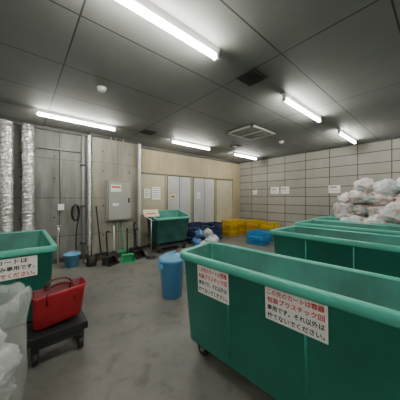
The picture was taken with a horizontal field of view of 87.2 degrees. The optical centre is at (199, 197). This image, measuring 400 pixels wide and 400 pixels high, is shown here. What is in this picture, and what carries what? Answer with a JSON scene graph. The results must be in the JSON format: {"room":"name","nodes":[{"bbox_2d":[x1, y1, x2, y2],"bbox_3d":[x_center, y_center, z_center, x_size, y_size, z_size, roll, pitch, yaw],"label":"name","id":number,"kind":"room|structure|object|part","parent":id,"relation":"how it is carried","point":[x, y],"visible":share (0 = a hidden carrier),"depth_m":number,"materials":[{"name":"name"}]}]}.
{"room":"garbage collection room","nodes":[
{"label":"garbage collection room","id":0,"kind":"room"},
{"bbox_2d":[0,125,87,258],"bbox_3d":[-4.065,-0.050,4.450,5.620,3.100,0.352,0,0,-41],"label":"wall","id":1,"kind":"structure","parent":0,"point":[47,216],"depth_m":4.83,"materials":[{"name":"concrete"}]},
{"bbox_2d":[38,146,78,209],"bbox_3d":[-3.249,-0.427,4.866,0.800,1.413,0.078,0,0,-41],"label":"conduit","id":2,"kind":"object","parent":1,"relation":"attached to","point":[60,206],"visible":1,"depth_m":4.87,"materials":[{"name":"grey plastic"}]},
{"bbox_2d":[0,118,139,143],"bbox_3d":[-3.894,-1.565,4.236,5.600,0.070,0.200,0,0,-41],"label":"trim","id":3,"kind":"structure","parent":1,"relation":"attached to","point":[19,123],"depth_m":4.99,"materials":[{"name":"grey metal"}]},
{"bbox_2d":[71,204,79,251],"bbox_3d":[-2.987,0.775,5.035,0.194,1.252,0.163,0,0,-41],"label":"hose","id":4,"kind":"object","parent":1,"relation":"attached to","point":[74,205],"visible":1,"depth_m":4.99,"materials":[{"name":"black rubber"}]},
{"bbox_2d":[80,135,85,259],"bbox_3d":[-2.868,-0.011,5.144,0.090,3.019,0.145,0,0,-41],"label":"drain pipe","id":5,"kind":"object","parent":1,"relation":"attached to","point":[83,164],"visible":0.96,"depth_m":5.10,"materials":[{"name":"grey plastic"}]},
{"bbox_2d":[53,248,129,263],"bbox_3d":[-3.904,1.450,4.247,5.600,0.100,0.170,0,0,-41],"label":"baseboard","id":6,"kind":"structure","parent":1,"relation":"attached to","point":[110,252],"depth_m":5.14,"materials":[{"name":"grey"}]},
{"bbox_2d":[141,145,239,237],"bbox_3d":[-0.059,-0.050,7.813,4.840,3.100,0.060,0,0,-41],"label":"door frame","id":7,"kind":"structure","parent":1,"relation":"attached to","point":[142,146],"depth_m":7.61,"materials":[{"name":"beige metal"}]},
{"bbox_2d":[91,136,137,255],"bbox_3d":[-2.258,-0.050,5.676,1.240,3.100,0.142,0,0,-41],"label":"wall pillar","id":8,"kind":"structure","parent":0,"point":[100,147],"depth_m":5.49,"materials":[{"name":"concrete"}]},
{"bbox_2d":[105,137,130,253],"bbox_3d":[-2.139,-0.045,5.523,0.620,3.050,0.241,0,0,-41],"label":"box","id":9,"kind":"object","parent":8,"relation":"attached to","point":[117,193],"visible":0.96,"depth_m":5.41,"materials":[{"name":"light grey painted metal"},{"name":"grey pvc"},{"name":"paper"}]},
{"bbox_2d":[4,231,275,399],"bbox_3d":[0.743,1.575,2.744,10.700,0.150,9.200,0,0,-41],"label":"floor","id":10,"kind":"structure","parent":0,"point":[138,345],"depth_m":2.01,"materials":[{"name":"concrete"}]},
{"bbox_2d":[0,119,13,232],"bbox_3d":[-3.836,-0.021,4.167,0.225,3.040,0.224,0,0,-17],"label":"insulated pipe","id":11,"kind":"object","parent":10,"relation":"on","point":[6,127],"visible":0.92,"depth_m":4.09,"materials":[{"name":"metal"}]},
{"bbox_2d":[0,328,21,399],"bbox_3d":[-1.446,1.066,1.400,0.525,0.869,0.518,0,0,-41],"label":"garbage bag","id":12,"kind":"object","parent":10,"relation":"on","point":[10,355],"visible":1,"depth_m":1.42,"materials":[{"name":"white plastic"}]},
{"bbox_2d":[21,123,34,230],"bbox_3d":[-3.585,-0.019,4.382,0.222,3.036,0.224,0,0,-41],"label":"insulated pipe","id":13,"kind":"object","parent":10,"relation":"on","point":[28,186],"visible":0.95,"depth_m":4.31,"materials":[{"name":"metal"}]},
{"bbox_2d":[0,230,56,330],"bbox_3d":[-2.463,1.012,2.597,1.000,0.975,1.550,0,0,-41],"label":"cart","id":14,"kind":"object","parent":10,"relation":"on","point":[26,257],"visible":0.91,"depth_m":2.20,"materials":[{"name":"green plastic"}]},
{"bbox_3d":[-1.935,0.713,2.073,0.520,0.215,0.024,0,0,-41],"label":"sign plate","id":15,"kind":"part","parent":14,"relation":"part of","materials":[{"name":"white plastic"}]},
{"bbox_2d":[25,309,87,366],"bbox_3d":[-1.414,1.365,2.080,0.480,0.270,0.340,0,0,-41],"label":"black dolly","id":16,"kind":"object","parent":10,"relation":"on","point":[75,326],"visible":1,"depth_m":1.96,"materials":[{"name":"black plastic"}]},
{"bbox_2d":[32,277,86,330],"bbox_3d":[-1.395,1.015,2.097,0.440,0.405,0.230,0,0,-41],"label":"tote bag","id":17,"kind":"object","parent":16,"relation":"on","point":[59,302],"visible":1,"depth_m":2.03,"materials":[{"name":"plastic"}]},
{"bbox_2d":[56,225,59,263],"bbox_3d":[-3.200,1.059,4.748,0.080,0.880,0.221,0,0,-41],"label":"supply pipe","id":18,"kind":"object","parent":10,"relation":"on","point":[58,228],"visible":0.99,"depth_m":4.80,"materials":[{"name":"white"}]},
{"bbox_2d":[62,251,80,267],"bbox_3d":[-2.809,1.318,4.599,0.342,0.365,0.342,0,0,-41],"label":"bucket","id":19,"kind":"object","parent":10,"relation":"on","point":[71,259],"visible":1,"depth_m":4.50,"materials":[{"name":"blue plastic"}]},
{"bbox_2d":[87,135,91,256],"bbox_3d":[-2.686,-0.013,5.100,0.098,3.024,0.094,0,0,-16],"label":"insulated pipe","id":20,"kind":"object","parent":10,"relation":"on","point":[89,140],"visible":0.99,"depth_m":5.07,"materials":[{"name":"metal"}]},
{"bbox_2d":[83,254,100,266],"bbox_3d":[-2.390,1.380,4.658,0.342,0.240,0.200,0,0,-14],"label":"watering can","id":21,"kind":"object","parent":10,"relation":"on","point":[91,261],"visible":1,"depth_m":4.58,"materials":[{"name":"black plastic"}]},
{"bbox_2d":[95,206,106,260],"bbox_3d":[-2.477,0.848,5.194,0.280,1.303,0.301,0,0,-41],"label":"push broom","id":22,"kind":"object","parent":10,"relation":"on","point":[103,254],"visible":0.82,"depth_m":5.14,"materials":[{"name":"black plastic"}]},
{"bbox_2d":[102,231,119,266],"bbox_3d":[-2.035,1.127,4.773,0.276,0.746,0.312,0,0,21],"label":"dustpan","id":23,"kind":"object","parent":10,"relation":"on","point":[109,260],"visible":1,"depth_m":4.79,"materials":[{"name":"black plastic"}]},
{"bbox_2d":[111,226,118,258],"bbox_3d":[-2.140,1.099,5.201,0.220,0.802,0.143,0,0,-41],"label":"broom","id":24,"kind":"object","parent":10,"relation":"on","point":[114,252],"visible":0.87,"depth_m":5.18,"materials":[{"name":"white plastic"}]},
{"bbox_2d":[118,222,128,256],"bbox_3d":[-2.036,1.073,5.479,0.280,0.854,0.260,0,0,-41],"label":"push broom","id":25,"kind":"object","parent":10,"relation":"on","point":[123,251],"visible":0.8,"depth_m":5.42,"materials":[{"name":"green plastic"}]},
{"bbox_2d":[120,228,135,263],"bbox_3d":[-1.690,1.107,4.937,0.312,0.786,0.276,0,0,-29],"label":"dustpan","id":26,"kind":"object","parent":10,"relation":"on","point":[127,258],"visible":1,"depth_m":4.98,"materials":[{"name":"green plastic"}]},
{"bbox_2d":[129,222,140,252],"bbox_3d":[-1.708,1.077,5.619,0.276,0.846,0.312,0,0,44],"label":"dustpan","id":27,"kind":"object","parent":10,"relation":"on","point":[131,249],"visible":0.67,"depth_m":5.67,"materials":[{"name":"black plastic"}]},
{"bbox_2d":[137,144,140,246],"bbox_3d":[-1.714,-0.012,5.933,0.103,3.023,0.101,0,0,-14],"label":"insulated pipe","id":28,"kind":"object","parent":10,"relation":"on","point":[139,145],"visible":0.97,"depth_m":5.89,"materials":[{"name":"metal"}]},
{"bbox_2d":[132,228,145,259],"bbox_3d":[-1.554,1.137,5.317,0.276,0.726,0.312,0,0,32],"label":"dustpan","id":29,"kind":"object","parent":10,"relation":"on","point":[138,253],"visible":0.88,"depth_m":5.36,"materials":[{"name":"black plastic"}]},
{"bbox_2d":[143,209,159,258],"bbox_3d":[-1.226,0.896,5.271,0.400,1.208,0.280,0,0,-41],"label":"sign stand","id":30,"kind":"object","parent":10,"relation":"on","point":[154,212],"visible":1,"depth_m":5.26,"materials":[{"name":"silver metal"}]},
{"bbox_2d":[142,209,190,252],"bbox_3d":[-0.978,0.932,6.116,1.304,1.135,0.680,0,0,-41],"label":"cart","id":31,"kind":"object","parent":10,"relation":"on","point":[170,228],"visible":0.84,"depth_m":5.93,"materials":[{"name":"green plastic"}]},
{"bbox_2d":[157,251,183,299],"bbox_3d":[-0.432,1.160,3.239,0.412,0.679,0.412,0,0,1],"label":"trash can","id":32,"kind":"object","parent":10,"relation":"on","point":[171,266],"visible":0.87,"depth_m":3.09,"materials":[{"name":"plastic"}]},
{"bbox_2d":[185,222,205,243],"bbox_3d":[-0.190,1.178,7.213,0.724,0.644,0.424,0,0,-41],"label":"crate","id":33,"kind":"object","parent":10,"relation":"on","point":[190,232],"visible":0.44,"depth_m":7.07,"materials":[{"name":"blue plastic"}]},
{"bbox_2d":[191,228,218,245],"bbox_3d":[0.279,1.224,6.770,1.114,0.555,0.685,0,0,-41],"label":"bags","id":34,"kind":"object","parent":10,"relation":"on","point":[207,233],"visible":0.7,"depth_m":6.60},
{"bbox_2d":[204,222,221,239],"bbox_3d":[0.483,1.198,7.658,0.524,0.604,0.444,0,0,-41],"label":"crate","id":35,"kind":"object","parent":10,"relation":"on","point":[217,231],"visible":0.61,"depth_m":7.57,"materials":[{"name":"blue plastic"}]},
{"bbox_2d":[221,220,237,236],"bbox_3d":[1.177,1.196,8.384,0.524,0.608,0.424,0,0,-41],"label":"crate","id":36,"kind":"object","parent":10,"relation":"on","point":[229,229],"visible":0.95,"depth_m":8.25,"materials":[{"name":"plastic"}]},
{"bbox_2d":[231,219,245,234],"bbox_3d":[1.604,1.196,8.777,0.484,0.608,0.424,0,0,-43],"label":"crate","id":37,"kind":"object","parent":10,"relation":"on","point":[243,228],"visible":0.65,"depth_m":8.69,"materials":[{"name":"plastic"}]},
{"bbox_2d":[245,219,264,234],"bbox_3d":[2.207,1.196,8.412,0.424,0.608,0.624,0,0,-41],"label":"crate","id":38,"kind":"object","parent":10,"relation":"on","point":[249,224],"visible":0.52,"depth_m":8.37,"materials":[{"name":"plastic"}]},
{"bbox_2d":[246,230,269,245],"bbox_3d":[1.914,1.308,6.909,0.624,0.384,0.474,0,0,44],"label":"crate","id":39,"kind":"object","parent":10,"relation":"on","point":[258,239],"visible":1,"depth_m":6.80,"materials":[{"name":"blue plastic"}]},
{"bbox_2d":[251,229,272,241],"bbox_3d":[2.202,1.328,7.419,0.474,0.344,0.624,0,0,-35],"label":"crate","id":40,"kind":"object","parent":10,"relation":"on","point":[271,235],"visible":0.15,"depth_m":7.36,"materials":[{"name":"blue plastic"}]},
{"bbox_2d":[259,221,279,239],"bbox_3d":[2.620,1.211,7.883,0.444,0.578,0.624,0,0,-41],"label":"crate","id":41,"kind":"object","parent":10,"relation":"on","point":[263,226],"visible":0.52,"depth_m":7.77,"materials":[{"name":"plastic"}]},
{"bbox_2d":[180,241,399,399],"bbox_3d":[0.768,1.008,1.461,0.600,0.985,2.409,0,0,-45],"label":"cart","id":42,"kind":"object","parent":10,"relation":"on","point":[295,328],"visible":1,"depth_m":1.37,"materials":[{"name":"green plastic"}]},
{"bbox_3d":[0.102,0.710,1.752,0.017,0.250,0.340,0,0,-45],"label":"sign plate","id":43,"kind":"part","parent":42,"relation":"part of","materials":[{"name":"white plastic"}]},
{"bbox_3d":[0.570,0.695,1.279,0.016,0.220,0.370,0,0,-45],"label":"sign plate","id":44,"kind":"part","parent":42,"relation":"part of","materials":[{"name":"white paper"}]},
{"bbox_2d":[270,226,399,277],"bbox_3d":[2.111,1.000,2.731,0.860,1.000,2.200,0,0,-41],"label":"cart","id":45,"kind":"object","parent":10,"relation":"on","point":[369,252],"visible":0.41,"depth_m":2.73,"materials":[{"name":"green plastic"}]},
{"bbox_2d":[294,220,399,235],"bbox_3d":[2.963,1.000,3.765,0.860,1.000,2.200,0,0,-41],"label":"cart","id":46,"kind":"object","parent":10,"relation":"on","point":[348,226],"visible":0.29,"depth_m":3.93,"materials":[{"name":"green plastic"}]},
{"bbox_2d":[311,217,399,225],"bbox_3d":[3.702,1.000,4.516,0.860,1.000,2.200,0,0,-41],"label":"cart","id":47,"kind":"object","parent":10,"relation":"on","point":[318,218],"visible":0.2,"depth_m":4.88,"materials":[{"name":"green plastic"}]},
{"bbox_2d":[333,177,399,224],"bbox_3d":[4.153,0.286,4.796,2.113,1.615,2.281,0,0,-41],"label":"bags","id":48,"kind":"object","parent":47,"relation":"in","point":[377,202],"visible":0.5,"depth_m":5.04},
{"bbox_2d":[141,148,239,246],"bbox_3d":[-0.128,-0.050,7.925,4.880,3.100,0.200,0,0,-41],"label":"wall","id":49,"kind":"structure","parent":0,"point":[153,160],"depth_m":7.67,"materials":[{"name":"paint"}]},
{"bbox_2d":[141,173,164,246],"bbox_3d":[-1.458,0.365,6.572,0.860,2.230,0.120,0,0,-41],"label":"door","id":50,"kind":"structure","parent":49,"relation":"attached to","point":[148,181],"depth_m":6.47,"materials":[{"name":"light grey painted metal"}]},
{"bbox_2d":[144,189,149,197],"bbox_3d":[-1.618,-0.140,6.436,0.200,0.280,0.008,0,0,-41],"label":"paper notice","id":51,"kind":"object","parent":50,"relation":"attached to","point":[146,191],"visible":1,"depth_m":6.43,"materials":[{"name":"white paper"}]},
{"bbox_2d":[152,187,159,199],"bbox_3d":[-1.382,-0.150,6.637,0.300,0.400,0.008,0,0,-41],"label":"paper notice","id":52,"kind":"object","parent":50,"relation":"attached to","point":[155,190],"visible":1,"depth_m":6.63,"materials":[{"name":"white paper"}]},
{"bbox_2d":[167,175,190,238],"bbox_3d":[-0.691,0.365,7.229,0.980,2.230,0.120,0,0,-41],"label":"door","id":53,"kind":"structure","parent":49,"relation":"attached to","point":[180,186],"depth_m":7.25,"materials":[{"name":"beige painted steel"}]},
{"bbox_2d":[193,177,213,237],"bbox_3d":[0.174,0.365,7.971,1.060,2.230,0.120,0,0,-41],"label":"door","id":54,"kind":"structure","parent":49,"relation":"attached to","point":[203,207],"depth_m":7.95,"materials":[{"name":"beige painted steel"}]},
{"bbox_2d":[216,179,232,232],"bbox_3d":[1.036,0.365,8.710,0.990,2.230,0.120,0,0,-41],"label":"door","id":55,"kind":"structure","parent":49,"relation":"attached to","point":[224,209],"depth_m":8.66,"materials":[{"name":"beige painted steel"}]},
{"bbox_2d":[0,0,399,161],"bbox_3d":[0.743,-1.675,2.744,10.700,0.150,9.200,0,0,-41],"label":"ceiling","id":56,"kind":"structure","parent":0,"point":[340,59],"depth_m":2.59,"materials":[{"name":"grey"}]},
{"bbox_2d":[35,108,116,131],"bbox_3d":[-2.400,-1.540,4.199,1.420,0.119,0.080,0,0,-41],"label":"fluorescent light fixture","id":57,"kind":"object","parent":56,"relation":"attached to","point":[38,110],"visible":1,"depth_m":4.11,"materials":[{"name":"white plastic"}]},
{"bbox_2d":[97,85,106,92],"bbox_3d":[-1.425,-1.569,3.046,0.130,0.060,0.130,0,0,-41],"label":"smoke detector","id":58,"kind":"object","parent":56,"relation":"attached to","point":[102,89],"visible":1,"depth_m":3.01,"materials":[{"name":"white plastic"}]},
{"bbox_2d":[140,129,156,134],"bbox_3d":[-1.260,-1.588,5.097,0.300,0.023,0.300,0,0,-41],"label":"grille","id":59,"kind":"object","parent":56,"relation":"in","point":[148,132],"depth_m":5.06,"materials":[{"name":"black metal"}]},
{"bbox_2d":[116,0,219,61],"bbox_3d":[-0.350,-1.540,1.807,1.420,0.119,0.080,0,0,-41],"label":"fluorescent light fixture","id":60,"kind":"object","parent":56,"relation":"attached to","point":[147,9],"visible":1,"depth_m":1.87,"materials":[{"name":"white plastic"}]},
{"bbox_2d":[170,138,210,149],"bbox_3d":[-0.236,-1.540,6.053,1.420,0.119,0.080,0,0,-41],"label":"fluorescent light fixture","id":61,"kind":"object","parent":56,"relation":"attached to","point":[173,140],"visible":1,"depth_m":5.96,"materials":[{"name":"white plastic"}]},
{"bbox_2d":[233,151,256,159],"bbox_3d":[1.673,-1.540,7.690,1.350,0.119,0.080,0,0,-41],"label":"fluorescent light fixture","id":62,"kind":"object","parent":56,"relation":"attached to","point":[234,152],"visible":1,"depth_m":7.62,"materials":[{"name":"white plastic"}]},
{"bbox_2d":[226,124,275,140],"bbox_3d":[1.245,-1.579,5.117,0.950,0.041,0.750,0,0,-41],"label":"ceiling air vent","id":63,"kind":"object","parent":56,"relation":"in","point":[250,132],"depth_m":5.07,"materials":[{"name":"white metal"}]},
{"bbox_2d":[236,67,267,86],"bbox_3d":[0.689,-1.588,2.777,0.300,0.023,0.300,0,0,-41],"label":"grille","id":64,"kind":"object","parent":56,"relation":"in","point":[253,76],"depth_m":2.75,"materials":[{"name":"black metal"}]},
{"bbox_2d":[281,92,321,122],"bbox_3d":[1.813,-1.540,3.662,1.420,0.119,0.080,0,0,-41],"label":"fluorescent light fixture","id":65,"kind":"object","parent":56,"relation":"attached to","point":[286,97],"visible":1,"depth_m":3.53,"materials":[{"name":"white plastic"}]},
{"bbox_2d":[337,129,356,143],"bbox_3d":[3.723,-1.540,5.298,1.350,0.119,0.080,0,0,-41],"label":"fluorescent light fixture","id":66,"kind":"object","parent":56,"relation":"attached to","point":[341,132],"visible":1,"depth_m":5.19,"materials":[{"name":"white plastic"}]},
{"bbox_2d":[240,138,399,231],"bbox_3d":[4.729,-0.050,6.161,0.200,3.100,9.200,0,0,-41],"label":"wall","id":67,"kind":"structure","parent":0,"point":[308,177],"depth_m":7.19,"materials":[{"name":"beige tile"}]},
{"bbox_2d":[271,187,278,193],"bbox_3d":[2.897,-0.290,8.134,0.012,0.260,0.340,0,0,-41],"label":"notice","id":68,"kind":"object","parent":67,"relation":"attached to","point":[274,190],"visible":1,"depth_m":8.12,"materials":[{"name":"white paper"}]},
{"bbox_2d":[281,187,288,193],"bbox_3d":[3.164,-0.290,7.822,0.012,0.260,0.320,0,0,-41],"label":"notice","id":69,"kind":"object","parent":67,"relation":"attached to","point":[284,190],"visible":1,"depth_m":7.82,"materials":[{"name":"white paper"}]},
{"bbox_2d":[240,136,399,162],"bbox_3d":[4.703,-1.575,6.007,0.040,0.050,9.000,0,0,-41],"label":"trim","id":70,"kind":"structure","parent":67,"relation":"attached to","point":[398,137],"depth_m":6.65,"materials":[{"name":"grey"}]},
{"bbox_2d":[329,185,339,192],"bbox_3d":[4.218,-0.280,6.592,0.012,0.240,0.320,0,0,-41],"label":"notice","id":71,"kind":"object","parent":67,"relation":"attached to","point":[332,188],"visible":1,"depth_m":6.58,"materials":[{"name":"white paper"}]}
]}

